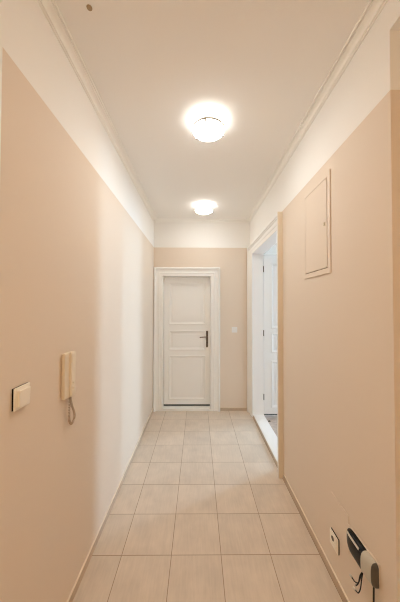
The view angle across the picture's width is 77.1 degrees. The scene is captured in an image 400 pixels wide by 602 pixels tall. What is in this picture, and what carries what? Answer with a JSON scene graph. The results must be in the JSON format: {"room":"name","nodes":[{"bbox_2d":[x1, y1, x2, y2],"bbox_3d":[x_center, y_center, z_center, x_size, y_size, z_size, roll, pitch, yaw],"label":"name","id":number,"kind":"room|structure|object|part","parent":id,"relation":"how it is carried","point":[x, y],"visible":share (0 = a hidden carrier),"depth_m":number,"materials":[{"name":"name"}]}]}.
{"room":"apartment hallway","nodes":[
{"label":"apartment hallway","id":0,"kind":"room"},
{"bbox_2d":[0,0,153,601],"bbox_3d":[-0.820,0.149,0.614,0.200,3.068,6.845,0,-1,0],"label":"wall","id":1,"kind":"structure","parent":0,"point":[77,233],"depth_m":1.30,"materials":[{"name":"paint"}]},
{"bbox_2d":[0,16,2,161],"bbox_3d":[-0.710,0.331,0.333,0.016,2.695,1.080,0,-1,0],"label":"trim","id":2,"kind":"structure","parent":1,"relation":"attached to","point":[1,19],"depth_m":0.89,"materials":[{"name":"white paint"}]},
{"bbox_2d":[12,382,30,411],"bbox_3d":[-0.711,0.382,1.006,0.024,0.088,0.088,0,-1,0],"label":"light switch","id":3,"kind":"object","parent":1,"relation":"attached to","point":[20,394],"visible":1,"depth_m":0.98,"materials":[{"name":"beige plastic"}]},
{"bbox_2d":[61,351,75,424],"bbox_3d":[-0.707,0.478,1.358,0.038,0.401,0.105,0,-1,0],"label":"phone","id":4,"kind":"object","parent":1,"relation":"attached to","point":[68,388],"visible":1,"depth_m":1.35,"materials":[{"name":"beige plastic"}]},
{"bbox_3d":[-0.704,0.597,1.379,0.015,0.164,0.060,0,-1,5],"label":"coiled cord","id":5,"kind":"part","parent":4,"relation":"part of","materials":[{"name":"beige plastic"}]},
{"bbox_2d":[67,408,152,601],"bbox_3d":[-0.732,1.691,2.412,0.009,0.055,3.099,0,-1,0],"label":"baseboard","id":6,"kind":"structure","parent":1,"relation":"attached to","point":[90,553],"depth_m":1.85,"materials":[{"name":"tile"}]},
{"bbox_2d":[37,0,387,222],"bbox_3d":[0.058,-1.359,0.649,1.550,0.047,6.845,0,-1,0],"label":"trim","id":7,"kind":"structure","parent":1,"relation":"attached to","point":[50,9],"depth_m":1.59,"materials":[{"name":"white paint"}]},
{"bbox_2d":[154,223,249,406],"bbox_3d":[-0.072,0.220,4.191,1.750,3.068,0.300,0,-1,0],"label":"wall","id":8,"kind":"structure","parent":0,"point":[224,246],"depth_m":4.06,"materials":[{"name":"paint"}]},
{"bbox_2d":[153,267,219,411],"bbox_3d":[-0.212,0.606,4.106,1.070,2.293,0.252,0,-1,0],"label":"trim","id":9,"kind":"structure","parent":8,"relation":"attached to","point":[160,273],"depth_m":4.01,"materials":[{"name":"white paint"}]},
{"bbox_2d":[164,277,209,405],"bbox_3d":[-0.215,0.661,4.126,0.755,2.112,0.094,0,-1,0],"label":"door","id":10,"kind":"structure","parent":8,"relation":"in","point":[186,299],"depth_m":4.13,"materials":[{"name":"white paint"}]},
{"bbox_2d":[220,407,246,410],"bbox_3d":[0.536,1.725,4.012,0.421,0.055,0.009,0,-1,0],"label":"baseboard","id":11,"kind":"structure","parent":8,"relation":"attached to","point":[221,408],"depth_m":4.01,"materials":[{"name":"tile"}]},
{"bbox_2d":[232,327,236,332],"bbox_3d":[0.555,0.463,4.034,0.088,0.088,0.014,0,-1,0],"label":"light switch","id":12,"kind":"object","parent":8,"relation":"attached to","point":[234,329],"visible":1,"depth_m":4.03,"materials":[{"name":"white plastic"}]},
{"bbox_2d":[73,411,342,601],"bbox_3d":[2.071,1.783,2.332,6.215,0.120,10.500,0,-1,0],"label":"floor","id":13,"kind":"structure","parent":0,"point":[202,511],"depth_m":1.89,"materials":[{"name":"tile"}]},
{"bbox_2d":[55,0,368,254],"bbox_3d":[2.103,-1.404,2.394,6.265,0.120,10.500,0,-1,0],"label":"ceiling","id":14,"kind":"structure","parent":0,"point":[156,68],"depth_m":1.55,"materials":[{"name":"white paint"}]},
{"bbox_2d":[195,204,212,213],"bbox_3d":[0.055,-1.275,3.480,0.250,0.104,0.252,0,-1,0],"label":"ceiling lamp","id":15,"kind":"object","parent":14,"relation":"attached to","point":[203,208],"visible":1,"depth_m":3.42,"materials":[{"name":"white glass"}]},
{"bbox_2d":[192,115,224,141],"bbox_3d":[0.064,-1.306,1.890,0.250,0.104,0.252,0,-1,0],"label":"ceiling lamp","id":16,"kind":"object","parent":14,"relation":"attached to","point":[208,128],"visible":1,"depth_m":1.85,"materials":[{"name":"white glass"}]},
{"bbox_2d":[250,0,399,601],"bbox_3d":[0.952,0.186,2.304,0.270,3.068,10.200,0,-1,0],"label":"wall","id":17,"kind":"structure","parent":0,"point":[341,327],"depth_m":1.34,"materials":[{"name":"paint"}]},
{"bbox_2d":[247,212,283,477],"bbox_3d":[0.867,0.434,3.244,0.214,2.608,1.562,0,-1,0],"label":"trim","id":18,"kind":"structure","parent":17,"relation":"attached to","point":[271,234],"depth_m":3.78,"materials":[{"name":"white paint"}]},
{"bbox_3d":[0.967,0.456,3.199,0.014,2.562,1.400,0,-1,0],"label":"room casing","id":19,"kind":"part","parent":18,"relation":"part of","materials":[{"name":"white paint"}]},
{"bbox_2d":[263,255,276,414],"bbox_3d":[1.263,0.510,3.833,0.604,2.424,0.054,0,-1,0],"label":"door","id":20,"kind":"structure","parent":17,"relation":"in","point":[270,261],"depth_m":3.82,"materials":[{"name":"white paint"}]},
{"bbox_2d":[283,474,349,601],"bbox_3d":[0.828,1.644,-0.202,0.009,0.055,5.248,0,-1,0],"label":"baseboard","id":21,"kind":"structure","parent":17,"relation":"attached to","point":[335,579],"depth_m":1.70,"materials":[{"name":"tile"}]},
{"bbox_2d":[303,169,330,278],"bbox_3d":[0.815,-0.503,1.775,0.015,0.656,0.393,0,-1,0],"label":"access hatch","id":22,"kind":"object","parent":17,"relation":"attached to","point":[317,201],"visible":1,"depth_m":1.73,"materials":[{"name":"beige paint"}]},
{"bbox_2d":[330,527,339,554],"bbox_3d":[0.812,1.453,1.519,0.017,0.088,0.088,0,-1,0],"label":"wall socket","id":23,"kind":"object","parent":17,"relation":"attached to","point":[334,540],"visible":1,"depth_m":1.50,"materials":[{"name":"white plastic"}]},
{"bbox_2d":[331,492,349,552],"bbox_3d":[0.819,1.287,1.472,0.005,0.203,0.184,0,-1,0],"label":"cover plate","id":24,"kind":"object","parent":17,"relation":"attached to","point":[339,516],"visible":0.94,"depth_m":1.47,"materials":[{"name":"beige paint"}]},
{"bbox_2d":[347,523,379,601],"bbox_3d":[0.796,1.452,1.178,0.061,0.495,0.419,0,-1,6],"label":"wall device","id":25,"kind":"object","parent":17,"relation":"attached to","point":[369,566],"visible":1,"depth_m":1.22,"materials":[{"name":"black plastic"}]}
]}

